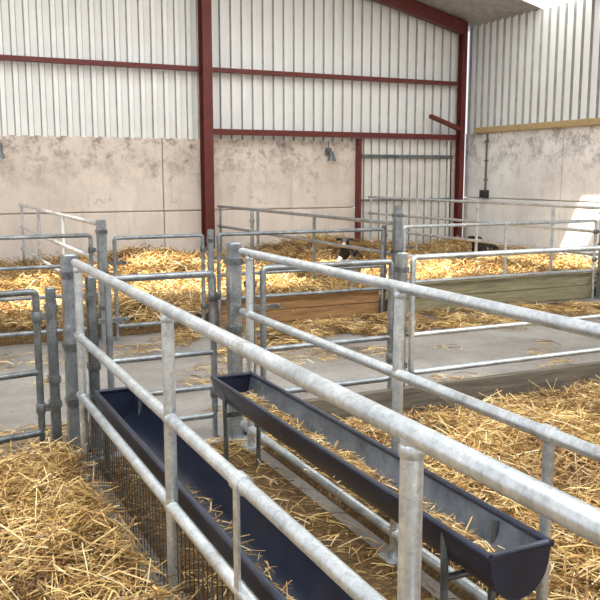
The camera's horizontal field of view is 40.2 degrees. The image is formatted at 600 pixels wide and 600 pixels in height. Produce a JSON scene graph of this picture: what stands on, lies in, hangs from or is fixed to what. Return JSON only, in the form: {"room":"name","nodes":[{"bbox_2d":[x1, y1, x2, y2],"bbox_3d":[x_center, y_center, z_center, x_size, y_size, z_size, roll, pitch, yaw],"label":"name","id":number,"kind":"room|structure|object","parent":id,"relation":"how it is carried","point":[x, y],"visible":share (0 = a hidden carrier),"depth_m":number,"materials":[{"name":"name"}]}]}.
{"room":"farm building","nodes":[
{"label":"farm building","id":0,"kind":"room"},
{"bbox_2d":[0,0,458,264],"bbox_3d":[-4.183,-3.950,14.313,17.250,6.895,0.200,-4,10,-25],"label":"wall","id":1,"kind":"structure","parent":0,"point":[119,146],"depth_m":15.40,"materials":[{"name":"metal"}]},
{"bbox_2d":[0,143,4,161],"bbox_3d":[-5.081,-2.565,13.834,0.176,0.460,0.250,-4,10,-25],"label":"wall lamp","id":2,"kind":"object","parent":1,"relation":"attached to","point":[2,156],"visible":1,"depth_m":13.79,"materials":[{"name":"grey metal"}]},
{"bbox_2d":[325,141,335,163],"bbox_3d":[0.623,-2.978,16.548,0.176,0.460,0.250,-4,10,-25],"label":"wall lamp","id":3,"kind":"object","parent":1,"relation":"attached to","point":[331,159],"visible":1,"depth_m":16.50,"materials":[{"name":"grey metal"}]},
{"bbox_2d":[0,296,599,599],"bbox_3d":[0.301,1.005,5.352,19.000,0.200,23.000,-4,10,-25],"label":"floor","id":4,"kind":"structure","parent":0,"point":[18,400],"depth_m":7.29,"materials":[{"name":"concrete"}]},
{"bbox_2d":[44,286,66,456],"bbox_3d":[-1.467,0.443,4.888,0.156,1.050,0.156,-4,10,-25],"label":"gate post","id":5,"kind":"object","parent":4,"relation":"on","point":[50,305],"visible":0.78,"depth_m":4.85,"materials":[{"name":"metal"}]},
{"bbox_2d":[0,289,49,453],"bbox_3d":[-2.583,0.569,4.059,2.725,1.051,0.101,-6,11,-36],"label":"gate","id":6,"kind":"object","parent":5,"relation":"attached to","point":[37,316],"visible":0.94,"depth_m":4.80,"materials":[{"name":"metal"}]},
{"bbox_2d":[18,203,98,296],"bbox_3d":[-3.430,-0.625,11.313,0.120,1.224,6.300,-4,10,-25],"label":"fence","id":7,"kind":"object","parent":4,"relation":"on","point":[63,216],"visible":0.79,"depth_m":11.45,"materials":[{"name":"metal"}]},
{"bbox_2d":[59,253,95,459],"bbox_3d":[-1.363,0.342,4.923,0.190,1.240,0.190,-4,10,-25],"label":"gate post","id":8,"kind":"object","parent":4,"relation":"on","point":[66,274],"visible":0.68,"depth_m":4.87,"materials":[{"name":"metal"}]},
{"bbox_2d":[84,276,112,455],"bbox_3d":[-1.259,0.400,5.005,0.160,1.100,0.160,-4,10,-25],"label":"gate post","id":9,"kind":"object","parent":4,"relation":"on","point":[90,294],"visible":0.66,"depth_m":4.96,"materials":[{"name":"metal"}]},
{"bbox_2d":[97,270,220,451],"bbox_3d":[-0.861,0.378,5.144,0.790,1.101,0.088,-4,10,-25],"label":"gate","id":10,"kind":"object","parent":9,"relation":"attached to","point":[214,296],"visible":0.7,"depth_m":5.16,"materials":[{"name":"metal"}]},
{"bbox_2d":[0,436,199,599],"bbox_3d":[-1.782,1.328,1.504,3.905,0.318,5.864,-4,10,-25],"label":"bedding","id":11,"kind":"object","parent":4,"relation":"on","point":[58,541],"visible":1,"depth_m":3.52,"materials":[{"name":"yellow plant"}]},
{"bbox_2d":[95,220,116,342],"bbox_3d":[-2.021,-0.196,8.416,0.190,1.250,0.190,-4,10,-25],"label":"gate post","id":12,"kind":"object","parent":4,"relation":"on","point":[101,233],"visible":0.57,"depth_m":8.35,"materials":[{"name":"metal"}]},
{"bbox_2d":[197,0,214,248],"bbox_3d":[-1.746,-3.776,15.223,0.260,6.275,0.330,-4,10,-25],"label":"steel column","id":13,"kind":"structure","parent":4,"relation":"on","point":[204,6],"depth_m":15.22,"materials":[{"name":"red metal"}]},
{"bbox_2d":[213,129,455,139],"bbox_3d":[0.837,-3.351,16.635,5.590,0.110,0.140,-4,10,-25],"label":"beam","id":14,"kind":"structure","parent":13,"relation":"attached to","point":[215,131],"depth_m":16.45,"materials":[{"name":"red metal"}]},
{"bbox_2d":[212,67,456,85],"bbox_3d":[0.833,-4.474,16.473,5.590,0.080,0.120,-4,10,-25],"label":"beam","id":15,"kind":"structure","parent":13,"relation":"attached to","point":[214,69],"depth_m":16.32,"materials":[{"name":"red metal"}]},
{"bbox_2d":[206,229,214,322],"bbox_3d":[-0.967,-0.208,8.928,0.160,1.120,0.160,-4,10,-25],"label":"gate post","id":16,"kind":"object","parent":4,"relation":"on","point":[210,240],"visible":0.39,"depth_m":8.86,"materials":[{"name":"metal"}]},
{"bbox_2d":[108,233,208,339],"bbox_3d":[-1.478,-0.149,8.670,1.070,1.081,0.088,-4,10,-25],"label":"gate","id":17,"kind":"object","parent":16,"relation":"attached to","point":[203,248],"visible":0.8,"depth_m":8.61,"materials":[{"name":"metal"}]},
{"bbox_2d":[214,228,386,326],"bbox_3d":[0.050,-0.260,9.397,2.200,1.081,0.088,-4,10,-25],"label":"gate","id":18,"kind":"object","parent":16,"relation":"attached to","point":[383,241],"visible":0.69,"depth_m":9.35,"materials":[{"name":"metal"}]},
{"bbox_2d":[93,387,352,599],"bbox_3d":[-0.357,0.970,3.348,0.264,0.473,3.334,-4,10,-25],"label":"trough","id":19,"kind":"object","parent":4,"relation":"on","point":[273,567],"visible":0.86,"depth_m":3.22,"materials":[{"name":"metal"}]},
{"bbox_2d":[218,242,246,441],"bbox_3d":[-0.419,0.270,5.260,0.180,1.280,0.180,-4,10,-25],"label":"gate post","id":20,"kind":"object","parent":4,"relation":"on","point":[233,261],"visible":0.68,"depth_m":5.20,"materials":[{"name":"metal"}]},
{"bbox_2d":[249,211,254,265],"bbox_3d":[-0.604,-0.499,10.407,0.140,1.250,0.140,-4,10,-25],"label":"gate post","id":21,"kind":"object","parent":4,"relation":"on","point":[251,220],"visible":0.37,"depth_m":10.34,"materials":[{"name":"metal"}]},
{"bbox_2d":[243,266,265,433],"bbox_3d":[-0.323,0.331,5.394,0.152,1.120,0.152,-4,10,-25],"label":"gate post","id":22,"kind":"object","parent":4,"relation":"on","point":[254,281],"visible":0.15,"depth_m":5.33,"materials":[{"name":"metal"}]},
{"bbox_2d":[216,290,378,328],"bbox_3d":[0.015,0.090,9.559,2.090,0.332,0.058,-4,10,-25],"label":"timber kickboard","id":23,"kind":"object","parent":4,"relation":"on","point":[336,309],"visible":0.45,"depth_m":9.63,"materials":[{"name":"brown wood"}]},
{"bbox_2d":[0,227,597,345],"bbox_3d":[-1.328,-0.530,12.287,14.226,0.749,6.351,-4,10,-25],"label":"bedding","id":24,"kind":"object","parent":4,"relation":"on","point":[185,294],"visible":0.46,"depth_m":12.13,"materials":[{"name":"yellow plant"}]},
{"bbox_2d":[336,238,360,260],"bbox_3d":[0.828,-0.885,14.427,0.470,0.480,1.136,1,9,9],"label":"calf","id":25,"kind":"object","parent":24,"relation":"on","point":[345,252],"visible":0.58,"depth_m":14.19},
{"bbox_2d":[466,236,498,251],"bbox_3d":[3.476,-1.016,15.644,0.442,0.451,1.069,8,12,44],"label":"calf","id":26,"kind":"object","parent":24,"relation":"on","point":[481,246],"visible":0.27,"depth_m":15.49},
{"bbox_2d":[0,298,599,599],"bbox_3d":[2.463,0.823,5.533,11.198,0.140,9.545,-4,10,-25],"label":"straw","id":27,"kind":"object","parent":4,"relation":"on","point":[356,553],"visible":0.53,"depth_m":4.75,"materials":[{"name":"yellow plant"}]},
{"bbox_2d":[217,205,392,278],"bbox_3d":[-0.206,-0.802,12.743,0.120,1.144,6.100,-4,10,-25],"label":"fence","id":28,"kind":"object","parent":4,"relation":"on","point":[314,241],"visible":0.74,"depth_m":11.91,"materials":[{"name":"metal"}]},
{"bbox_2d":[71,259,599,599],"bbox_3d":[0.003,0.774,2.140,0.120,1.224,6.000,-4,10,-25],"label":"fence","id":29,"kind":"object","parent":4,"relation":"on","point":[579,517],"visible":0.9,"depth_m":2.36,"materials":[{"name":"metal"}]},
{"bbox_2d":[340,260,360,288],"bbox_3d":[0.647,-0.183,10.391,0.295,0.630,0.300,-4,10,-25],"label":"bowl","id":30,"kind":"object","parent":4,"relation":"on","point":[355,270],"visible":0.15,"depth_m":10.36,"materials":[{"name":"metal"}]},
{"bbox_2d":[355,138,361,239],"bbox_3d":[1.207,-2.109,17.015,0.080,2.440,0.120,-4,10,-25],"label":"door frame post","id":31,"kind":"object","parent":4,"relation":"on","point":[358,156],"visible":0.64,"depth_m":16.93,"materials":[{"name":"red metal"}]},
{"bbox_2d":[361,139,452,244],"bbox_3d":[2.273,-2.189,17.539,2.300,2.440,0.110,-4,10,-25],"label":"door","id":32,"kind":"structure","parent":31,"relation":"attached to","point":[390,167],"depth_m":17.51,"materials":[{"name":"metal"}]},
{"bbox_2d":[210,371,554,599],"bbox_3d":[0.148,0.873,3.753,0.269,0.543,2.544,-4,10,-25],"label":"trough","id":33,"kind":"object","parent":4,"relation":"on","point":[510,557],"visible":0.94,"depth_m":3.18,"materials":[{"name":"metal"}]},
{"bbox_2d":[380,225,387,312],"bbox_3d":[1.018,-0.359,9.983,0.150,1.100,0.150,-4,10,-25],"label":"gate post","id":34,"kind":"object","parent":4,"relation":"on","point":[384,227],"visible":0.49,"depth_m":9.95,"materials":[{"name":"metal"}]},
{"bbox_2d":[391,205,403,278],"bbox_3d":[1.169,-0.469,9.905,0.190,1.340,0.190,-4,10,-25],"label":"gate post","id":35,"kind":"object","parent":4,"relation":"on","point":[397,215],"visible":0.52,"depth_m":9.82,"materials":[{"name":"metal"}]},
{"bbox_2d":[402,219,598,298],"bbox_3d":[2.658,-0.459,10.636,3.230,1.101,0.088,-4,10,-25],"label":"gate","id":36,"kind":"object","parent":35,"relation":"attached to","point":[596,231],"visible":0.78,"depth_m":10.61,"materials":[{"name":"metal"}]},
{"bbox_2d":[395,252,408,386],"bbox_3d":[0.722,0.238,5.866,0.160,1.160,0.160,-4,10,-25],"label":"gate post","id":37,"kind":"object","parent":4,"relation":"on","point":[402,268],"visible":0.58,"depth_m":5.78,"materials":[{"name":"metal"}]},
{"bbox_2d":[254,259,397,430],"bbox_3d":[0.197,0.298,5.602,1.100,1.121,0.088,-4,10,-25],"label":"gate","id":38,"kind":"object","parent":37,"relation":"attached to","point":[263,306],"visible":0.62,"depth_m":5.62,"materials":[{"name":"metal"}]},
{"bbox_2d":[407,245,599,385],"bbox_3d":[2.675,0.109,6.780,4.280,1.141,0.088,-4,10,-25],"label":"gate","id":39,"kind":"object","parent":37,"relation":"attached to","point":[412,334],"visible":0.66,"depth_m":6.12,"materials":[{"name":"metal"}]},
{"bbox_2d":[238,248,599,599],"bbox_3d":[0.926,0.697,2.544,0.120,1.254,5.940,-4,10,-25],"label":"fence","id":40,"kind":"object","parent":4,"relation":"on","point":[551,436],"visible":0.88,"depth_m":3.47,"materials":[{"name":"metal"}]},
{"bbox_2d":[254,374,599,599],"bbox_3d":[3.618,0.935,4.005,6.168,0.369,5.742,-4,10,-25],"label":"bedding","id":41,"kind":"object","parent":4,"relation":"on","point":[574,569],"visible":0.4,"depth_m":4.49,"materials":[{"name":"yellow plant"}]},
{"bbox_2d":[304,361,599,423],"bbox_3d":[2.240,0.614,6.523,5.350,0.212,0.058,-4,10,-25],"label":"timber kickboard","id":42,"kind":"object","parent":4,"relation":"on","point":[511,382],"visible":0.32,"depth_m":6.11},
{"bbox_2d":[453,23,467,241],"bbox_3d":[3.495,-3.484,17.875,0.200,4.900,0.240,-4,10,-25],"label":"steel column","id":43,"kind":"object","parent":4,"relation":"on","point":[463,39],"visible":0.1,"depth_m":17.82,"materials":[{"name":"red metal"}]},
{"bbox_2d":[429,114,460,130],"bbox_3d":[3.111,-3.796,17.562,0.760,0.330,0.120,-4,10,-25],"label":"brace","id":44,"kind":"object","parent":43,"relation":"attached to","point":[431,116],"depth_m":17.51,"materials":[{"name":"red metal"}]},
{"bbox_2d":[368,196,599,270],"bbox_3d":[2.787,-1.100,14.268,0.120,1.274,6.300,-4,10,-25],"label":"fence","id":45,"kind":"object","parent":4,"relation":"on","point":[552,227],"visible":0.8,"depth_m":13.70,"materials":[{"name":"metal"}]},
{"bbox_2d":[407,272,591,312],"bbox_3d":[2.646,-0.111,10.809,3.150,0.352,0.058,-4,10,-25],"label":"timber kickboard","id":46,"kind":"object","parent":4,"relation":"on","point":[571,285],"visible":0.7,"depth_m":10.91,"materials":[{"name":"brown wood"}]},
{"bbox_2d":[590,212,599,298],"bbox_3d":[4.187,-0.668,11.344,0.190,1.300,0.190,-4,10,-25],"label":"gate post","id":47,"kind":"object","parent":4,"relation":"on","point":[597,296],"visible":1,"depth_m":11.38,"materials":[{"name":"metal"}]},
{"bbox_3d":[-4.273,-0.033,7.345,0.190,1.250,0.190,-4,10,-25],"label":"gate post","id":48,"kind":"object","parent":4,"relation":"on","visible":0},
{"bbox_2d":[0,233,98,337],"bbox_3d":[-3.141,-0.042,7.832,2.400,1.121,0.088,-4,10,-25],"label":"gate","id":49,"kind":"object","parent":48,"relation":"attached to","point":[91,249],"visible":0.46,"depth_m":8.07,"materials":[{"name":"metal"}]},
{"bbox_3d":[-11.689,-2.221,10.585,0.280,4.600,0.330,-4,10,-25],"label":"steel column","id":50,"kind":"structure","parent":4,"relation":"on","visible":0},
{"bbox_2d":[0,55,198,71],"bbox_3d":[-6.835,-3.918,12.824,10.990,0.080,0.120,-4,10,-25],"label":"beam","id":51,"kind":"structure","parent":50,"relation":"attached to","point":[2,57],"depth_m":14.33,"materials":[{"name":"red metal"}]},
{"bbox_2d":[372,0,577,34],"bbox_3d":[0.326,-4.820,4.644,17.800,2.330,21.300,-4,10,-25],"label":"ceiling","id":52,"kind":"structure","parent":0,"point":[454,16],"depth_m":16.72,"materials":[{"name":"grey metal"}]},
{"bbox_2d":[462,0,599,261],"bbox_3d":[8.265,-2.098,8.784,0.200,4.900,21.050,-4,10,-25],"label":"wall","id":53,"kind":"structure","parent":0,"point":[542,65],"depth_m":16.10,"materials":[{"name":"paint"}]},
{"bbox_2d":[479,134,488,197],"bbox_3d":[3.930,-2.849,17.420,0.110,1.340,0.200,-4,10,-25],"label":"pipe","id":54,"kind":"object","parent":53,"relation":"attached to","point":[484,193],"visible":1,"depth_m":17.42,"materials":[{"name":"metal"}]},
{"bbox_2d":[473,118,599,133],"bbox_3d":[8.281,-2.249,8.516,0.200,0.120,20.600,-4,10,-25],"label":"trim","id":55,"kind":"structure","parent":53,"relation":"attached to","point":[590,121],"depth_m":15.81,"materials":[{"name":"beige wood"}]}
]}

